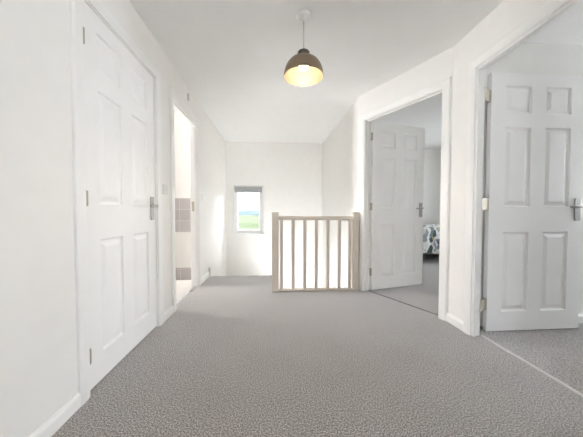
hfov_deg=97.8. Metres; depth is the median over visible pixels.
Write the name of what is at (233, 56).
ceiling
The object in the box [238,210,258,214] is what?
hills
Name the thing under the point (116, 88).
door
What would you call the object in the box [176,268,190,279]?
wall tiles
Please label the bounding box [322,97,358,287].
wall
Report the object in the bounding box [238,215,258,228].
ground
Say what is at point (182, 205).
wall tiles
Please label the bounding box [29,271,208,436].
baseboard
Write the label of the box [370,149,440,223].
wall
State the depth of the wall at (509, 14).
2.02 m
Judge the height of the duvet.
0.493 m
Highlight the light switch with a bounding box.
[163,184,167,194]
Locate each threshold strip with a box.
[176,286,194,303]
[368,290,437,314]
[481,335,582,396]
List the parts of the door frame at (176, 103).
frame, architrave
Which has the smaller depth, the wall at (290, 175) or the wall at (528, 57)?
the wall at (528, 57)
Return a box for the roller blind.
[234,186,262,192]
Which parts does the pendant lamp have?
bulb, lamp shade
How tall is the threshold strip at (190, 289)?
0.005 m
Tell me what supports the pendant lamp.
hanging from the ceiling
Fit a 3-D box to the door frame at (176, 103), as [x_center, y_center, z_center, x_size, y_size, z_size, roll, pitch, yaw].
[-1.175,-0.173,2.774,0.121,2.059,0.918,0,2,-4]
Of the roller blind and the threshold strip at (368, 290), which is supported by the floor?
the threshold strip at (368, 290)
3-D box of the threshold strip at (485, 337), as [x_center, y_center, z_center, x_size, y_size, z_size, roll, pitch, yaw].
[1.464,0.892,1.530,0.022,0.005,0.780,0,2,-4]
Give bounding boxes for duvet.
[423,224,439,253]
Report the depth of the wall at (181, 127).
3.42 m
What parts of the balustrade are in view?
newel post, handrail, rail, newel post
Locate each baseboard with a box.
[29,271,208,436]
[446,313,462,330]
[480,314,582,325]
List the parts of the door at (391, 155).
handle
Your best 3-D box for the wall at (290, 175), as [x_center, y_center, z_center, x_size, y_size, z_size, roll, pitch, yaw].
[-0.308,0.938,5.260,2.200,4.900,0.280,0,2,-4]
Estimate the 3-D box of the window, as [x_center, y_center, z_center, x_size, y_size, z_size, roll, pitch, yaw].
[-0.863,-0.165,5.099,0.642,0.977,0.170,0,2,-4]
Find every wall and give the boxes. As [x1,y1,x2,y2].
[0,0,226,436]
[174,110,190,267]
[226,142,322,287]
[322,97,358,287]
[358,47,452,312]
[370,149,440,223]
[449,0,550,320]
[480,42,582,316]
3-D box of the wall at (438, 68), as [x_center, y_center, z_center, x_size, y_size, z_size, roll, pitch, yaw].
[1.104,-0.286,2.619,0.085,2.300,1.068,-1,2,-30]
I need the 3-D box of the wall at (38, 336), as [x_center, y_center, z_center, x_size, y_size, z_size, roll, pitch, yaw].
[-1.113,1.031,1.906,0.085,4.900,6.300,0,2,-4]
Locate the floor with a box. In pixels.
[51,254,582,436]
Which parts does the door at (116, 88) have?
frame, handle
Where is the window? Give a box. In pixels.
[232,187,263,234]
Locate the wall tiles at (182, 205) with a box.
[175,198,190,231]
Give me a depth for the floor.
1.47 m
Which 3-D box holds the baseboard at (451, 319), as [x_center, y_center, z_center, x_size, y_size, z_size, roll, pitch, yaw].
[1.355,0.872,1.043,0.380,0.072,4.229,0,2,-10]
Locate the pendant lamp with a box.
[284,9,323,86]
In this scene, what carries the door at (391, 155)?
in the wall at (438, 68)
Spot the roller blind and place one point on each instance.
(238, 189)
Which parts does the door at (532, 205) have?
lever, handle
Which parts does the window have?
sill, sash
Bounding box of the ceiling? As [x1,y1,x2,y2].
[129,0,582,148]
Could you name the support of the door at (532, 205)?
in the wall at (509, 14)
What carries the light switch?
attached to the wall at (38, 336)
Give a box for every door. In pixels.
[69,0,163,405]
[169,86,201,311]
[359,76,450,320]
[463,0,582,336]
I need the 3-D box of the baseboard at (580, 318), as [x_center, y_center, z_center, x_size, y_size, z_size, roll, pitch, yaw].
[2.910,0.843,2.176,2.890,0.072,0.014,0,2,-4]
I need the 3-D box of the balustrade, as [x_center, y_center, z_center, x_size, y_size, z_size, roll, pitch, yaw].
[0.283,0.389,3.009,1.030,0.926,0.070,0,2,-4]
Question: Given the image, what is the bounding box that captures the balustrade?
[272,212,358,291]

